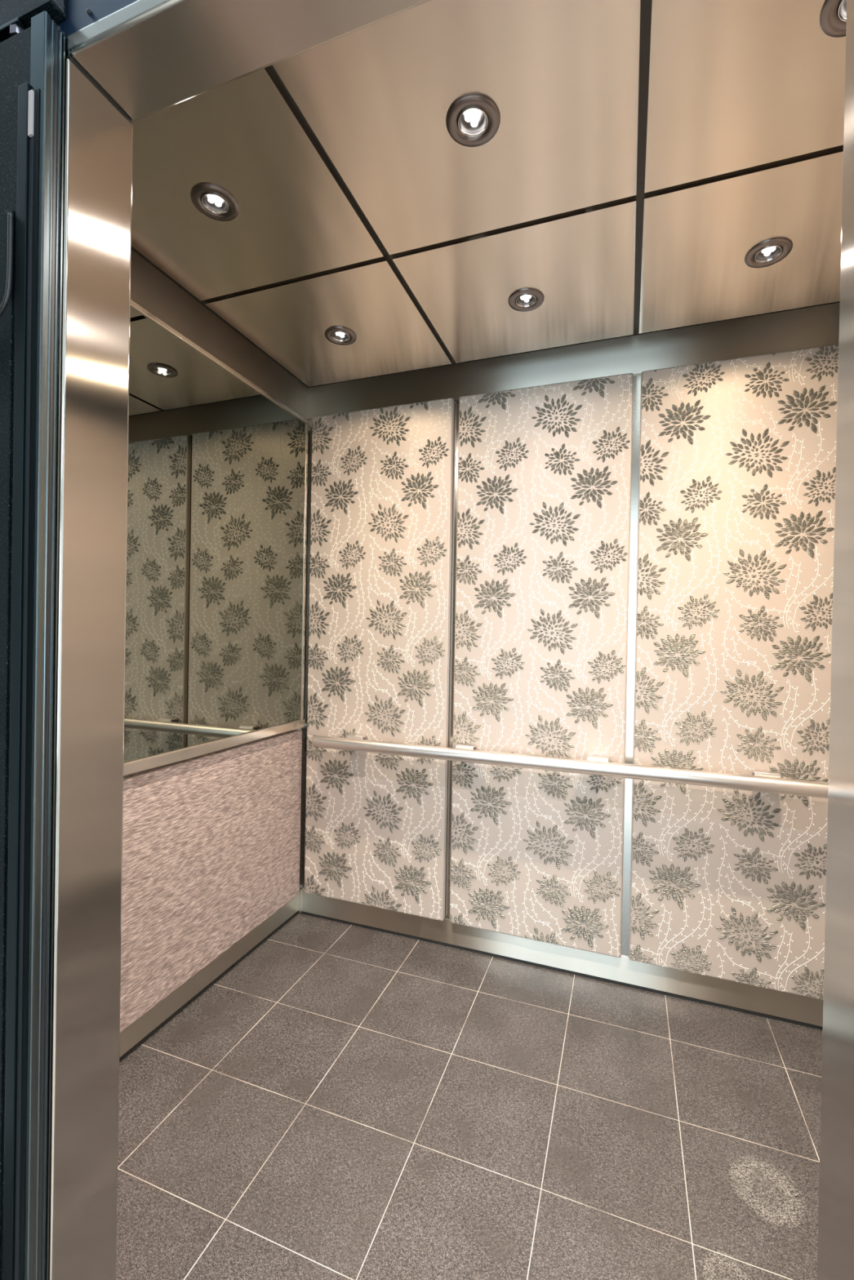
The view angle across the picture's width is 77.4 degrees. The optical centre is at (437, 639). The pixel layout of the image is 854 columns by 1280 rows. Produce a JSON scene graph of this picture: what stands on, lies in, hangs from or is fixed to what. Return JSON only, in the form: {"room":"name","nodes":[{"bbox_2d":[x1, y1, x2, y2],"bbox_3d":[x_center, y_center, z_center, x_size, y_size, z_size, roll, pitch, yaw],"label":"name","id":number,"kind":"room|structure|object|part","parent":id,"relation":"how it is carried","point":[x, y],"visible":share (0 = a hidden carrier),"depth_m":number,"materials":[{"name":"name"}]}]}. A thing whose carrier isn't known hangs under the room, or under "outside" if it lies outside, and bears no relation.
{"room":"elevator interior","nodes":[
{"label":"elevator interior","id":0,"kind":"room"},
{"bbox_2d":[65,48,68,58],"bbox_3d":[-0.095,0.073,0.712,2.183,2.440,0.101,1,0,20],"label":"wall","id":1,"kind":"structure","parent":0,"point":[66,50],"depth_m":0.83,"materials":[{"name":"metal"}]},
{"bbox_2d":[85,8,91,15],"bbox_3d":[-0.520,-0.937,0.796,0.007,0.007,0.004,1,0,20],"label":"screw","id":2,"kind":"object","parent":1,"relation":"attached to","point":[88,11],"visible":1,"depth_m":0.80,"materials":[{"name":"black metal"}]},
{"bbox_2d":[56,0,137,48],"bbox_3d":[-0.143,-1.183,0.663,2.380,0.549,0.021,1,0,20],"label":"trim","id":3,"kind":"structure","parent":1,"relation":"attached to","point":[77,16],"depth_m":0.80,"materials":[{"name":"grey metal"}]},
{"bbox_2d":[48,0,853,1279],"bbox_3d":[-0.079,0.190,0.692,1.125,2.207,0.137,1,0,20],"label":"door frame","id":4,"kind":"structure","parent":1,"relation":"in","point":[144,58],"depth_m":0.84,"materials":[{"name":"metal"}]},
{"bbox_2d":[0,0,66,1279],"bbox_3d":[-0.933,0.112,0.924,0.728,2.330,0.036,1,0,20],"label":"sliding door","id":5,"kind":"structure","parent":4,"relation":"attached to","point":[33,45],"depth_m":0.80,"materials":[{"name":"metal"}]},
{"bbox_2d":[0,212,13,317],"bbox_3d":[-0.696,-0.517,0.817,0.126,0.242,0.010,1,0,20],"label":"cable","id":6,"kind":"object","parent":5,"relation":"attached to","point":[4,304],"visible":1,"depth_m":0.80,"materials":[{"name":"black rubber"}]},
{"bbox_3d":[-0.971,0.311,0.923,0.666,1.930,0.003,1,0,20],"label":"backing plate","id":7,"kind":"part","parent":5,"relation":"part of","materials":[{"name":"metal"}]},
{"bbox_3d":[-0.938,0.178,0.926,0.720,2.196,0.026,1,0,20],"label":"door panel","id":8,"kind":"part","parent":5,"relation":"part of","materials":[{"name":"metal"}]},
{"bbox_3d":[-0.602,-0.779,0.790,0.008,0.065,0.004,1,0,20],"label":"slot plate","id":9,"kind":"part","parent":5,"relation":"part of","materials":[{"name":"grey plastic"}]},
{"bbox_3d":[-0.888,-0.954,0.914,0.677,0.005,0.024,1,0,20],"label":"hanger plate","id":10,"kind":"part","parent":5,"relation":"part of","materials":[{"name":"metal"}]},
{"bbox_2d":[124,728,301,776],"bbox_3d":[-0.896,0.041,1.763,0.030,2.460,1.530,1,0,20],"label":"wall","id":11,"kind":"structure","parent":0,"point":[300,728],"depth_m":1.94,"materials":[{"name":"metal"}]},
{"bbox_2d":[119,894,298,1057],"bbox_3d":[-0.886,1.214,1.811,0.005,0.092,1.435,1,0,20],"label":"baseboard","id":12,"kind":"structure","parent":11,"relation":"attached to","point":[151,1020],"depth_m":1.91,"materials":[{"name":"metal"}]},
{"bbox_2d":[120,728,302,1032],"bbox_3d":[-0.866,0.788,1.800,0.030,0.755,1.372,1,0,20],"label":"panel","id":13,"kind":"object","parent":11,"relation":"attached to","point":[211,842],"visible":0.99,"depth_m":1.87,"materials":[{"name":"fabric"}]},
{"bbox_2d":[123,299,308,776],"bbox_3d":[-0.844,-0.295,1.779,0.044,1.389,1.388,1,0,20],"label":"wall mirror","id":14,"kind":"object","parent":11,"relation":"attached to","point":[218,464],"visible":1,"depth_m":1.85,"materials":[{"name":"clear mirror"}]},
{"bbox_3d":[-0.856,0.380,1.783,0.044,0.039,1.388,1,0,20],"label":"frame rail","id":15,"kind":"part","parent":14,"relation":"part of","materials":[{"name":"metal"}]},
{"bbox_3d":[-0.834,-0.981,1.770,0.042,0.017,1.378,1,0,20],"label":"frame rail","id":16,"kind":"part","parent":14,"relation":"part of","materials":[{"name":"metal"}]},
{"bbox_2d":[130,248,307,419],"bbox_3d":[-0.842,-1.077,1.794,0.006,0.174,1.433,1,0,20],"label":"trim","id":17,"kind":"structure","parent":11,"relation":"attached to","point":[150,288],"depth_m":1.89,"materials":[{"name":"metal"}]},
{"bbox_2d":[115,913,822,1279],"bbox_3d":[0.104,1.313,1.347,2.243,0.040,1.707,1,0,20],"label":"floor","id":18,"kind":"structure","parent":0,"point":[344,1101],"depth_m":1.42,"materials":[{"name":"tile"}]},
{"bbox_2d":[131,6,839,387],"bbox_3d":[0.175,-1.167,1.399,2.243,0.040,1.560,1,0,20],"label":"ceiling","id":19,"kind":"structure","parent":0,"point":[636,331],"depth_m":1.96,"materials":[{"name":"grey metal"}]},
{"bbox_2d":[269,0,651,358],"bbox_3d":[0.177,-1.113,1.379,1.465,0.066,1.362,1,0,-23],"label":"ceiling panel gaps","id":20,"kind":"object","parent":19,"relation":"hanging from","point":[645,5],"visible":0.09,"depth_m":1.18,"materials":[{"name":"grey"}]},
{"bbox_2d":[131,66,383,301],"bbox_3d":[-0.552,-1.082,1.311,0.642,0.018,0.598,1,0,20],"label":"ceiling panel","id":21,"kind":"object","parent":20,"relation":"attached to","point":[244,136],"visible":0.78,"depth_m":1.29,"materials":[{"name":"metal"}]},
{"bbox_2d":[190,183,239,221],"bbox_3d":[-0.545,-1.076,1.310,0.111,0.016,0.111,1,0,20],"label":"recessed light","id":22,"kind":"object","parent":21,"relation":"attached to","point":[212,201],"visible":1,"depth_m":1.31,"materials":[{"name":"grey metal"}]},
{"bbox_2d":[204,254,452,386],"bbox_3d":[-0.346,-1.083,1.891,0.642,0.018,0.596,1,0,20],"label":"ceiling panel","id":23,"kind":"object","parent":20,"relation":"attached to","point":[289,320],"visible":0.84,"depth_m":1.80,"materials":[{"name":"metal"}]},
{"bbox_2d":[324,326,356,345],"bbox_3d":[-0.341,-1.076,1.884,0.111,0.016,0.111,1,0,20],"label":"recessed light","id":24,"kind":"object","parent":23,"relation":"attached to","point":[340,335],"visible":1,"depth_m":1.89,"materials":[{"name":"grey metal"}]},
{"bbox_2d":[272,0,640,254],"bbox_3d":[0.070,-1.069,1.090,0.642,0.018,0.598,1,0,20],"label":"ceiling panel","id":25,"kind":"object","parent":20,"relation":"attached to","point":[562,77],"visible":0.93,"depth_m":1.07,"materials":[{"name":"metal"}]},
{"bbox_2d":[445,93,500,146],"bbox_3d":[0.073,-1.063,1.090,0.111,0.016,0.111,1,0,20],"label":"recessed light","id":26,"kind":"object","parent":25,"relation":"attached to","point":[473,128],"visible":1,"depth_m":1.09,"materials":[{"name":"grey metal"}]},
{"bbox_2d":[391,195,635,363],"bbox_3d":[0.276,-1.069,1.670,0.642,0.018,0.596,1,0,20],"label":"ceiling panel","id":27,"kind":"object","parent":20,"relation":"attached to","point":[582,261],"visible":0.91,"depth_m":1.58,"materials":[{"name":"metal"}]},
{"bbox_2d":[507,288,544,311],"bbox_3d":[0.277,-1.063,1.664,0.111,0.016,0.111,1,0,20],"label":"recessed light","id":28,"kind":"object","parent":27,"relation":"attached to","point":[525,300],"visible":1,"depth_m":1.67,"materials":[{"name":"grey metal"}]},
{"bbox_2d":[639,145,843,333],"bbox_3d":[0.901,-1.056,1.448,0.650,0.018,0.596,1,0,20],"label":"ceiling panel","id":29,"kind":"object","parent":20,"relation":"attached to","point":[698,236],"visible":0.86,"depth_m":1.41,"materials":[{"name":"metal"}]},
{"bbox_2d":[744,237,792,267],"bbox_3d":[0.896,-1.050,1.444,0.111,0.016,0.111,1,0,20],"label":"recessed light","id":30,"kind":"object","parent":29,"relation":"attached to","point":[769,252],"visible":1,"depth_m":1.44,"materials":[{"name":"grey metal"}]},
{"bbox_2d":[644,0,845,193],"bbox_3d":[0.695,-1.056,0.868,0.650,0.018,0.598,1,0,20],"label":"ceiling panel","id":31,"kind":"object","parent":20,"relation":"attached to","point":[734,85],"visible":0.94,"depth_m":1.01,"materials":[{"name":"metal"}]},
{"bbox_2d":[819,0,846,37],"bbox_3d":[0.692,-1.050,0.870,0.111,0.016,0.111,1,0,20],"label":"recessed light","id":32,"kind":"object","parent":31,"relation":"attached to","point":[833,23],"visible":0.81,"depth_m":0.90,"materials":[{"name":"grey metal"}]},
{"bbox_2d":[299,302,839,956],"bbox_3d":[0.408,0.063,2.128,2.243,2.460,0.030,1,0,20],"label":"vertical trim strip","id":33,"kind":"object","parent":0,"point":[637,378],"depth_m":2.01,"materials":[{"name":"metal"}]},
{"bbox_2d":[297,888,302,912],"bbox_3d":[-0.637,1.214,2.480,0.017,0.108,0.006,1,0,20],"label":"trim","id":34,"kind":"structure","parent":33,"relation":"attached to","point":[300,890],"depth_m":2.48,"materials":[{"name":"metal"}]},
{"bbox_2d":[304,398,454,920],"bbox_3d":[-0.270,0.079,2.336,0.675,2.176,0.032,1,0,20],"label":"wall panel","id":35,"kind":"object","parent":33,"relation":"attached to","point":[382,477],"visible":0.97,"depth_m":2.31,"materials":[{"name":"fabric"}]},
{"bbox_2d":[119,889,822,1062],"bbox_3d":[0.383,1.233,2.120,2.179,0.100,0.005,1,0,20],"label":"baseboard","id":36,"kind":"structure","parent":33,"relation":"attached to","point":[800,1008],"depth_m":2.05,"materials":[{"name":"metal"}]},
{"bbox_2d":[448,373,633,957],"bbox_3d":[0.390,0.093,2.101,0.674,2.176,0.032,1,0,20],"label":"upholstered panel","id":37,"kind":"object","parent":33,"relation":"attached to","point":[543,529],"visible":0.97,"depth_m":2.08,"materials":[{"name":"fabric"}]},
{"bbox_2d":[311,733,828,798],"bbox_3d":[0.363,0.460,2.046,1.900,0.060,0.090,1,0,20],"label":"handrail","id":38,"kind":"object","parent":37,"relation":"attached to","point":[766,781],"visible":0.9,"depth_m":1.94,"materials":[{"name":"metal"}]},
{"bbox_2d":[306,302,839,419],"bbox_3d":[0.424,-1.070,2.103,2.180,0.146,0.005,1,0,20],"label":"trim","id":39,"kind":"structure","parent":33,"relation":"attached to","point":[815,326],"depth_m":2.04,"materials":[{"name":"metal"}]},
{"bbox_2d":[628,344,838,999],"bbox_3d":[1.052,0.107,1.866,0.675,2.176,0.032,1,0,20],"label":"upholstered panel","id":40,"kind":"object","parent":33,"relation":"attached to","point":[737,456],"visible":0.91,"depth_m":1.85,"materials":[{"name":"fabric"}]}
]}

